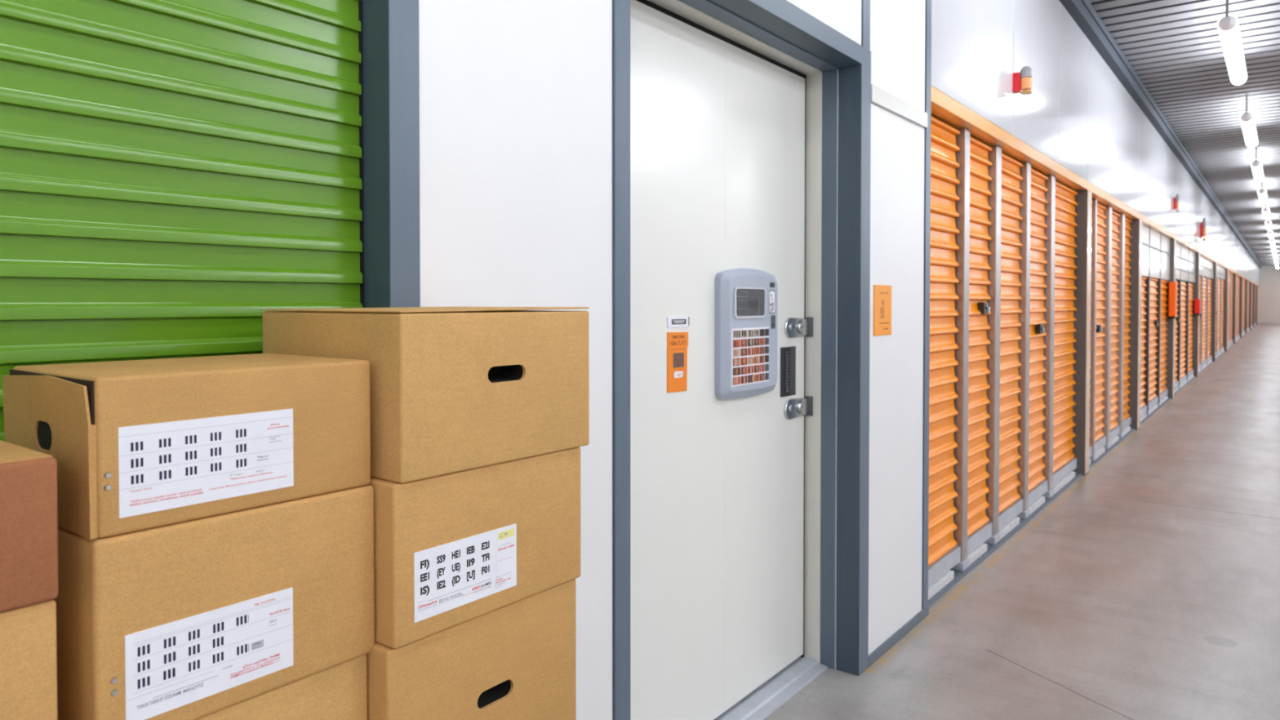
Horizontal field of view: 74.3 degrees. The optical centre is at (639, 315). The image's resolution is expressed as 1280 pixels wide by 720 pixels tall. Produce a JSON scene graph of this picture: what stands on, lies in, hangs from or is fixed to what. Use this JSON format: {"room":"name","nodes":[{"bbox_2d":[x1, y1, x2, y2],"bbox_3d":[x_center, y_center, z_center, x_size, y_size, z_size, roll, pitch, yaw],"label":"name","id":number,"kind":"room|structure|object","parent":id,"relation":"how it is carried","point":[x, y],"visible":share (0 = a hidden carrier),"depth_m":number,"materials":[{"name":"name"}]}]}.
{"room":"self storage corridor","nodes":[
{"label":"self storage corridor","id":0,"kind":"room"},
{"bbox_2d":[418,0,1259,719],"bbox_3d":[16.724,-0.833,24.209,0.400,3.500,67.200,1,1,37],"label":"wall","id":1,"kind":"structure","parent":0,"point":[516,95],"depth_m":1.89,"materials":[{"name":"white paint"}]},
{"bbox_2d":[0,0,364,441],"bbox_3d":[-1.228,0.078,0.671,0.235,2.500,2.174,1,1,37],"label":"door","id":2,"kind":"structure","parent":1,"relation":"in","point":[174,173],"depth_m":1.21,"materials":[{"name":"green metal"}]},
{"bbox_2d":[362,0,420,307],"bbox_3d":[-0.522,-0.417,1.530,0.305,3.460,0.063,1,1,37],"label":"trim","id":3,"kind":"structure","parent":1,"relation":"attached to","point":[390,28],"depth_m":1.44,"materials":[{"name":"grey metal"}]},
{"bbox_2d":[612,0,630,719],"bbox_3d":[-0.160,-0.425,2.004,0.306,3.460,0.056,1,1,37],"label":"trim","id":4,"kind":"structure","parent":1,"relation":"attached to","point":[620,8],"depth_m":1.92,"materials":[{"name":"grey metal"}]},
{"bbox_2d":[630,0,806,719],"bbox_3d":[0.174,0.210,2.622,0.100,2.169,1.315,1,1,37],"label":"door","id":5,"kind":"structure","parent":1,"relation":"in","point":[717,124],"depth_m":2.58,"materials":[{"name":"metal"}]},
{"bbox_2d":[666,332,688,392],"bbox_3d":[0.110,0.135,2.451,0.004,0.176,0.105,1,1,37],"label":"tag","id":6,"kind":"object","parent":5,"relation":"attached to","point":[677,342],"visible":1,"depth_m":2.44,"materials":[{"name":"paper"}]},
{"bbox_2d":[666,316,688,327],"bbox_3d":[0.111,0.018,2.450,0.004,0.030,0.108,1,1,37],"label":"name plate","id":7,"kind":"object","parent":5,"relation":"attached to","point":[672,322],"visible":1,"depth_m":2.44,"materials":[{"name":"plastic"}]},
{"bbox_2d":[714,268,777,399],"bbox_3d":[0.356,0.055,2.739,0.045,0.418,0.358,1,1,37],"label":"keypad","id":8,"kind":"object","parent":5,"relation":"attached to","point":[746,300],"visible":1,"depth_m":2.68,"materials":[{"name":"grey plastic"}]},
{"bbox_2d":[780,346,795,397],"bbox_3d":[0.526,0.198,2.995,0.006,0.174,0.106,1,1,37],"label":"lock plate","id":9,"kind":"object","parent":5,"relation":"attached to","point":[788,354],"visible":1,"depth_m":2.99,"materials":[{"name":"grey metal"}]},
{"bbox_2d":[783,395,813,419],"bbox_3d":[0.571,0.333,3.038,0.030,0.074,0.172,1,1,37],"label":"door latch","id":10,"kind":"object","parent":5,"relation":"attached to","point":[793,407],"depth_m":3.05,"materials":[{"name":"metal"}]},
{"bbox_2d":[784,316,813,337],"bbox_3d":[0.571,0.043,3.033,0.030,0.074,0.172,1,1,37],"label":"latch","id":11,"kind":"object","parent":5,"relation":"attached to","point":[794,327],"depth_m":3.04,"materials":[{"name":"metal"}]},
{"bbox_2d":[648,0,862,75],"bbox_3d":[0.259,-0.909,2.543,0.307,0.071,1.323,1,1,37],"label":"trim","id":12,"kind":"structure","parent":1,"relation":"attached to","point":[780,31],"depth_m":2.63,"materials":[{"name":"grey metal"}]},
{"bbox_2d":[714,656,827,719],"bbox_3d":[0.229,1.283,2.599,0.142,0.023,1.315,1,1,37],"label":"threshold","id":13,"kind":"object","parent":1,"relation":"attached to","point":[758,704],"depth_m":2.87,"materials":[{"name":"silver metal"}]},
{"bbox_2d":[804,46,871,675],"bbox_3d":[0.683,0.166,3.118,0.307,2.240,0.092,1,1,37],"label":"trim","id":14,"kind":"structure","parent":1,"relation":"attached to","point":[838,100],"depth_m":3.05,"materials":[{"name":"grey metal"}]},
{"bbox_2d":[861,0,870,50],"bbox_3d":[0.797,-1.563,3.018,0.033,1.219,0.065,1,1,37],"label":"trim","id":15,"kind":"structure","parent":1,"relation":"attached to","point":[865,4],"depth_m":3.01,"materials":[{"name":"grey metal"}]},
{"bbox_2d":[873,284,891,336],"bbox_3d":[0.910,-0.020,3.169,0.006,0.188,0.170,1,1,37],"label":"card","id":16,"kind":"object","parent":1,"relation":"attached to","point":[882,293],"visible":1,"depth_m":3.16,"materials":[{"name":"orange paper"}]},
{"bbox_2d":[867,605,928,667],"bbox_3d":[1.031,1.262,3.344,0.008,0.040,0.656,1,1,37],"label":"baseboard","id":17,"kind":"structure","parent":1,"relation":"attached to","point":[916,620],"depth_m":3.31,"materials":[{"name":"metal"}]},
{"bbox_2d":[871,84,927,128],"bbox_3d":[1.014,-0.809,3.283,0.012,0.060,0.594,1,1,37],"label":"trim","id":18,"kind":"structure","parent":1,"relation":"attached to","point":[879,96],"depth_m":3.25,"materials":[{"name":"metal"}]},
{"bbox_2d":[921,0,931,609],"bbox_3d":[1.091,-0.454,3.643,0.305,3.460,0.061,1,1,37],"label":"trim","id":19,"kind":"structure","parent":1,"relation":"attached to","point":[928,2],"depth_m":3.55,"materials":[{"name":"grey metal"}]},
{"bbox_2d":[1012,66,1032,94],"bbox_3d":[2.102,-1.290,4.633,0.096,0.147,0.062,1,1,37],"label":"beacon","id":20,"kind":"object","parent":1,"relation":"attached to","point":[1022,81],"visible":1,"depth_m":4.61,"materials":[{"name":"red plastic"}]},
{"bbox_2d":[1072,190,1091,475],"bbox_3d":[3.340,0.132,6.603,0.303,2.185,0.170,1,1,37],"label":"post","id":21,"kind":"object","parent":1,"relation":"attached to","point":[1082,251],"visible":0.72,"depth_m":6.47,"materials":[{"name":"grey metal"}]},
{"bbox_2d":[928,323,1257,606],"bbox_3d":[19.119,0.857,27.314,0.278,0.014,59.406,1,1,37],"label":"trim","id":22,"kind":"structure","parent":1,"relation":"attached to","point":[958,575],"depth_m":5.04,"materials":[{"name":"metal"}]},
{"bbox_2d":[928,115,1077,599],"bbox_3d":[2.183,0.151,5.119,0.264,2.170,3.590,1,1,37],"label":"doors","id":23,"kind":"structure","parent":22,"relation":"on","point":[1002,233],"depth_m":4.59,"materials":[{"name":"orange metal"}]},
{"bbox_2d":[1088,198,1132,464],"bbox_3d":[4.202,0.105,7.764,0.264,2.170,2.718,1,1,37],"label":"door","id":24,"kind":"structure","parent":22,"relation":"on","point":[1110,420],"depth_m":7.56,"materials":[{"name":"orange metal"}]},
{"bbox_2d":[1140,224,1170,421],"bbox_3d":[6.147,0.061,10.312,0.264,2.170,3.286,1,1,37],"label":"door","id":25,"kind":"structure","parent":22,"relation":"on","point":[1156,254],"depth_m":10.32,"materials":[{"name":"orange metal"}]},
{"bbox_2d":[1173,242,1195,393],"bbox_3d":[8.465,0.008,13.348,0.264,2.170,3.946,1,1,37],"label":"locker","id":26,"kind":"object","parent":22,"relation":"on","point":[1185,263],"visible":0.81,"depth_m":13.46,"materials":[{"name":"orange metal"}]},
{"bbox_2d":[1198,255,1213,373],"bbox_3d":[11.144,-0.053,16.857,0.264,2.170,4.476,1,1,37],"label":"locker","id":27,"kind":"object","parent":22,"relation":"on","point":[1206,270],"visible":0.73,"depth_m":17.06,"materials":[{"name":"orange metal"}]},
{"bbox_2d":[1215,264,1225,358],"bbox_3d":[13.989,-0.118,20.585,0.264,2.170,4.496,1,1,37],"label":"locker","id":28,"kind":"object","parent":22,"relation":"on","point":[1220,272],"visible":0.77,"depth_m":20.97,"materials":[{"name":"orange metal"}]},
{"bbox_2d":[1226,271,1233,348],"bbox_3d":[16.886,-0.185,24.380,0.264,2.170,4.646,1,1,37],"label":"locker","id":29,"kind":"object","parent":22,"relation":"on","point":[1229,340],"visible":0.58,"depth_m":24.89,"materials":[{"name":"orange metal"}]},
{"bbox_2d":[1235,275,1239,342],"bbox_3d":[19.889,-0.253,28.314,0.264,2.170,4.846,1,1,37],"label":"locker","id":30,"kind":"object","parent":22,"relation":"on","point":[1237,335],"visible":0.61,"depth_m":28.85,"materials":[{"name":"orange metal"}]},
{"bbox_2d":[1241,279,1245,336],"bbox_3d":[22.999,-0.325,32.388,0.264,2.170,4.996,1,1,37],"label":"locker","id":31,"kind":"object","parent":22,"relation":"on","point":[1243,280],"visible":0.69,"depth_m":32.95,"materials":[{"name":"orange metal"}]},
{"bbox_2d":[1246,281,1249,332],"bbox_3d":[26.184,-0.397,36.561,0.264,2.170,5.096,1,1,37],"label":"locker","id":32,"kind":"object","parent":22,"relation":"on","point":[1248,282],"visible":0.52,"depth_m":37.14,"materials":[{"name":"orange metal"}]},
{"bbox_2d":[1250,284,1253,328],"bbox_3d":[29.460,-0.472,40.853,0.264,2.170,5.296,1,1,37],"label":"locker","id":33,"kind":"object","parent":22,"relation":"on","point":[1251,325],"visible":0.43,"depth_m":41.46,"materials":[{"name":"orange metal"}]},
{"bbox_2d":[1254,284,1255,325],"bbox_3d":[32.645,-0.545,45.025,0.264,2.170,4.796,1,1,37],"label":"locker","id":34,"kind":"object","parent":22,"relation":"on","point":[1255,285],"visible":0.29,"depth_m":45.56,"materials":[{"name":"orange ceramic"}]},
{"bbox_2d":[930,85,1259,286],"bbox_3d":[19.130,-1.355,27.267,0.304,0.067,59.406,1,1,37],"label":"trim","id":35,"kind":"structure","parent":1,"relation":"attached to","point":[945,108],"depth_m":4.99,"materials":[{"name":"orange paint"}]},
{"bbox_2d":[1128,219,1142,430],"bbox_3d":[5.104,0.092,8.914,0.303,2.185,0.200,1,1,37],"label":"post","id":36,"kind":"object","parent":1,"relation":"attached to","point":[1135,225],"visible":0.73,"depth_m":8.77,"materials":[{"name":"grey metal"}]},
{"bbox_2d":[1058,0,1261,267],"bbox_3d":[18.846,-2.513,26.586,0.115,0.138,60.800,1,1,37],"label":"trim","id":37,"kind":"structure","parent":1,"relation":"attached to","point":[1082,12],"depth_m":7.93,"materials":[{"name":"paint"}]},
{"bbox_2d":[1165,239,1176,399],"bbox_3d":[7.222,0.043,11.687,0.303,2.185,0.200,1,1,37],"label":"post","id":38,"kind":"object","parent":1,"relation":"attached to","point":[1170,326],"visible":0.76,"depth_m":11.55,"materials":[{"name":"metal"}]},
{"bbox_2d":[1168,281,1177,318],"bbox_3d":[7.234,-0.210,11.461,0.084,0.500,0.134,1,1,37],"label":"box","id":39,"kind":"object","parent":38,"relation":"attached to","point":[1172,285],"visible":1,"depth_m":11.41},
{"bbox_2d":[1173,194,1179,211],"bbox_3d":[7.231,-1.522,11.376,0.063,0.223,0.041,1,1,37],"label":"beacon","id":40,"kind":"object","parent":1,"relation":"attached to","point":[1176,199],"visible":1,"depth_m":11.36,"materials":[{"name":"red plastic"}]},
{"bbox_2d":[1191,253,1199,377],"bbox_3d":[9.739,-0.014,14.986,0.303,2.185,0.200,1,1,37],"label":"post","id":41,"kind":"object","parent":1,"relation":"attached to","point":[1195,334],"visible":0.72,"depth_m":14.84,"materials":[{"name":"grey metal"}]},
{"bbox_2d":[1194,299,1200,315],"bbox_3d":[9.743,-0.147,14.749,0.084,0.280,0.164,1,1,37],"label":"box","id":42,"kind":"object","parent":41,"relation":"attached to","point":[1197,302],"visible":1,"depth_m":14.69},
{"bbox_2d":[1200,217,1206,240],"bbox_3d":[10.002,-1.537,14.985,0.091,0.399,0.059,1,1,37],"label":"beacon","id":43,"kind":"object","parent":1,"relation":"attached to","point":[1202,224],"visible":1,"depth_m":14.96,"materials":[{"name":"red plastic"}]},
{"bbox_2d":[1210,262,1216,361],"bbox_3d":[12.579,-0.079,18.706,0.303,2.185,0.200,1,1,37],"label":"post","id":44,"kind":"object","parent":1,"relation":"attached to","point":[1213,313],"visible":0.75,"depth_m":18.56,"materials":[{"name":"metal"}]},
{"bbox_2d":[1222,268,1227,351],"bbox_3d":[15.430,-0.144,22.441,0.303,2.185,0.200,1,1,37],"label":"post","id":45,"kind":"object","parent":1,"relation":"attached to","point":[1225,283],"visible":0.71,"depth_m":22.30,"materials":[{"name":"grey metal"}]},
{"bbox_2d":[1231,273,1235,344],"bbox_3d":[18.373,-0.211,26.296,0.303,2.185,0.200,1,1,37],"label":"post","id":46,"kind":"object","parent":1,"relation":"attached to","point":[1233,293],"visible":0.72,"depth_m":26.15,"materials":[{"name":"grey metal"}]},
{"bbox_2d":[1238,277,1242,338],"bbox_3d":[21.437,-0.281,30.310,0.303,2.185,0.200,1,1,37],"label":"post","id":47,"kind":"object","parent":1,"relation":"attached to","point":[1240,278],"visible":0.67,"depth_m":30.16,"materials":[{"name":"metal"}]},
{"bbox_2d":[1244,280,1247,333],"bbox_3d":[24.592,-0.354,34.443,0.303,2.185,0.200,1,1,37],"label":"post","id":48,"kind":"object","parent":1,"relation":"attached to","point":[1246,281],"visible":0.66,"depth_m":34.30,"materials":[{"name":"grey metal"}]},
{"bbox_2d":[1248,282,1251,330],"bbox_3d":[27.807,-0.427,38.655,0.303,2.185,0.200,1,1,37],"label":"post","id":49,"kind":"object","parent":1,"relation":"attached to","point":[1250,283],"visible":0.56,"depth_m":38.51,"materials":[{"name":"grey metal"}]},
{"bbox_2d":[1252,284,1254,327],"bbox_3d":[31.144,-0.503,43.027,0.303,2.185,0.200,1,1,37],"label":"post","id":50,"kind":"object","parent":1,"relation":"attached to","point":[1253,286],"visible":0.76,"depth_m":42.87,"materials":[{"name":"grey metal"}]},
{"bbox_2d":[1254,285,1257,324],"bbox_3d":[34.178,-0.573,47.001,0.303,2.185,0.200,1,1,37],"label":"post","id":51,"kind":"object","parent":1,"relation":"attached to","point":[1255,314],"visible":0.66,"depth_m":46.85,"materials":[{"name":"grey metal"}]},
{"bbox_2d":[764,323,1279,719],"bbox_3d":[19.090,0.996,22.561,6.200,0.100,67.400,1,1,37],"label":"floor","id":52,"kind":"structure","parent":0,"point":[1148,588],"depth_m":3.81,"materials":[{"name":"concrete"}]},
{"bbox_3d":[-0.330,1.204,1.282,0.318,0.227,0.349,1,1,37],"label":"cardboard box","id":53,"kind":"object","parent":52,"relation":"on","visible":0},
{"bbox_3d":[-0.330,0.977,1.278,0.318,0.227,0.349,1,1,37],"label":"cardboard box","id":54,"kind":"object","parent":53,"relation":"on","visible":0},
{"bbox_3d":[-0.330,0.749,1.274,0.318,0.227,0.349,1,1,37],"label":"cardboard box","id":55,"kind":"object","parent":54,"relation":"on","visible":0},
{"bbox_2d":[366,578,576,719],"bbox_3d":[-0.330,0.522,1.270,0.318,0.228,0.348,1,1,37],"label":"cardboard box","id":56,"kind":"object","parent":55,"relation":"on","point":[517,660],"visible":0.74,"depth_m":1.17,"materials":[{"name":"brown cardboard"}]},
{"bbox_2d":[368,447,580,648],"bbox_3d":[-0.324,0.306,1.270,0.323,0.204,0.348,1,1,37],"label":"cardboard box","id":57,"kind":"object","parent":56,"relation":"on","point":[452,549],"visible":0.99,"depth_m":1.13,"materials":[{"name":"cardboard"}]},
{"bbox_2d":[262,306,589,483],"bbox_3d":[-0.315,0.095,1.276,0.327,0.216,0.354,1,1,37],"label":"cardboard box","id":58,"kind":"object","parent":57,"relation":"on","point":[453,388],"visible":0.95,"depth_m":1.13,"materials":[{"name":"brown cardboard"}]},
{"bbox_3d":[-0.526,1.172,1.015,0.236,0.300,0.308,1,1,37],"label":"cardboard box","id":59,"kind":"object","parent":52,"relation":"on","visible":0},
{"bbox_3d":[-0.526,0.872,1.010,0.236,0.301,0.308,1,1,37],"label":"cardboard box","id":60,"kind":"object","parent":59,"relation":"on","visible":0},
{"bbox_2d":[195,653,367,719],"bbox_3d":[-0.526,0.572,1.005,0.236,0.300,0.308,1,1,37],"label":"cardboard box","id":61,"kind":"object","parent":60,"relation":"on","point":[340,691],"visible":0.36,"depth_m":1.00,"materials":[{"name":"brown cardboard"}]},
{"bbox_2d":[53,484,374,719],"bbox_3d":[-0.521,0.317,1.002,0.248,0.209,0.314,1,1,37],"label":"cardboard box","id":62,"kind":"object","parent":61,"relation":"on","point":[196,619],"visible":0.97,"depth_m":0.89,"materials":[{"name":"cardboard"}]},
{"bbox_2d":[2,353,370,539],"bbox_3d":[-0.522,0.134,0.996,0.240,0.156,0.314,1,1,37],"label":"cardboard box","id":63,"kind":"object","parent":62,"relation":"on","point":[135,445],"visible":1,"depth_m":0.89,"materials":[{"name":"cardboard"}]},
{"bbox_3d":[-0.694,1.221,0.720,0.165,0.213,0.308,1,1,37],"label":"cardboard box","id":64,"kind":"object","parent":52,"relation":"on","visible":0},
{"bbox_3d":[-0.694,1.008,0.716,0.165,0.213,0.308,1,1,37],"label":"cardboard box","id":65,"kind":"object","parent":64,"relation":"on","visible":0},
{"bbox_3d":[-0.694,0.795,0.712,0.165,0.213,0.308,1,1,37],"label":"cardboard box","id":66,"kind":"object","parent":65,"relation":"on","visible":0},
{"bbox_3d":[-0.694,0.582,0.709,0.165,0.213,0.308,1,1,37],"label":"cardboard box","id":67,"kind":"object","parent":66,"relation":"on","visible":0},
{"bbox_2d":[0,600,57,719],"bbox_3d":[-0.694,0.369,0.705,0.165,0.213,0.308,1,1,37],"label":"cardboard box","id":68,"kind":"object","parent":67,"relation":"on","point":[28,634],"visible":0.89,"depth_m":0.76,"materials":[{"name":"brown cardboard"}]},
{"bbox_2d":[0,440,58,612],"bbox_3d":[-0.691,0.196,0.701,0.165,0.132,0.309,1,1,37],"label":"cardboard box","id":69,"kind":"object","parent":68,"relation":"on","point":[28,519],"visible":1,"depth_m":0.76,"materials":[{"name":"brown cardboard"}]},
{"bbox_2d":[1088,0,1279,265],"bbox_3d":[19.088,-2.528,22.497,6.200,0.030,67.392,1,1,37],"label":"ceiling","id":70,"kind":"structure","parent":0,"point":[1175,47],"depth_m":8.30,"materials":[{"name":"grey metal"}]},
{"bbox_2d":[1217,0,1247,84],"bbox_3d":[4.585,-2.100,6.516,0.116,0.268,1.960,1,1,37],"label":"tube light","id":71,"kind":"object","parent":70,"relation":"hanging from","point":[1228,24],"visible":1,"depth_m":6.19,"materials":[{"name":"white plastic"}]},
{"bbox_2d":[1240,94,1257,147],"bbox_3d":[6.842,-2.152,9.473,0.116,0.268,1.960,1,1,37],"label":"tube light","id":72,"kind":"object","parent":70,"relation":"hanging from","point":[1246,117],"visible":1,"depth_m":9.08,"materials":[{"name":"white plastic"}]},
{"bbox_2d":[1250,146,1263,182],"bbox_3d":[9.099,-2.203,12.429,0.116,0.268,1.960,1,1,37],"label":"tube light","id":73,"kind":"object","parent":70,"relation":"hanging from","point":[1256,166],"visible":1,"depth_m":11.96,"materials":[{"name":"white plastic"}]},
{"bbox_2d":[1257,180,1267,204],"bbox_3d":[11.356,-2.255,15.386,0.116,0.268,1.960,1,1,37],"label":"tube light","id":74,"kind":"object","parent":70,"relation":"hanging from","point":[1262,191],"visible":0.97,"depth_m":14.86,"materials":[{"name":"white plastic"}]},
{"bbox_2d":[1262,203,1270,218],"bbox_3d":[13.613,-2.307,18.343,0.116,0.268,1.960,1,1,37],"label":"tube light","id":75,"kind":"object","parent":70,"relation":"hanging from","point":[1265,210],"visible":0.97,"depth_m":17.78,"materials":[{"name":"white"}]},
{"bbox_2d":[1265,218,1271,230],"bbox_3d":[15.870,-2.358,21.299,0.116,0.268,1.960,1,1,37],"label":"tube light","id":76,"kind":"object","parent":70,"relation":"hanging from","point":[1268,225],"visible":0.94,"depth_m":20.69,"materials":[{"name":"white"}]},
{"bbox_2d":[1267,229,1273,238],"bbox_3d":[18.127,-2.410,24.256,0.116,0.268,1.960,1,1,37],"label":"tube light","id":77,"kind":"object","parent":70,"relation":"hanging from","point":[1270,233],"visible":0.94,"depth_m":23.64,"materials":[{"name":"white"}]},
{"bbox_2d":[1269,238,1274,244],"bbox_3d":[20.384,-2.461,27.213,0.116,0.268,1.960,1,1,37],"label":"tube light","id":78,"kind":"object","parent":70,"relation":"hanging from","point":[1271,240],"visible":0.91,"depth_m":26.55,"materials":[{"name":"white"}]},
{"bbox_2d":[1271,244,1275,250],"bbox_3d":[22.641,-2.513,30.169,0.116,0.268,1.960,1,1,37],"label":"tube light","id":79,"kind":"object","parent":70,"relation":"hanging from","point":[1273,246],"visible":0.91,"depth_m":29.48,"materials":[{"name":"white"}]},
{"bbox_2d":[1257,265,1279,323],"bbox_3d":[39.405,-1.269,49.226,6.100,3.500,0.100,1,1,37],"label":"wall","id":80,"kind":"structure","parent":0,"point":[1268,290],"depth_m":50.51,"materials":[{"name":"paint"}]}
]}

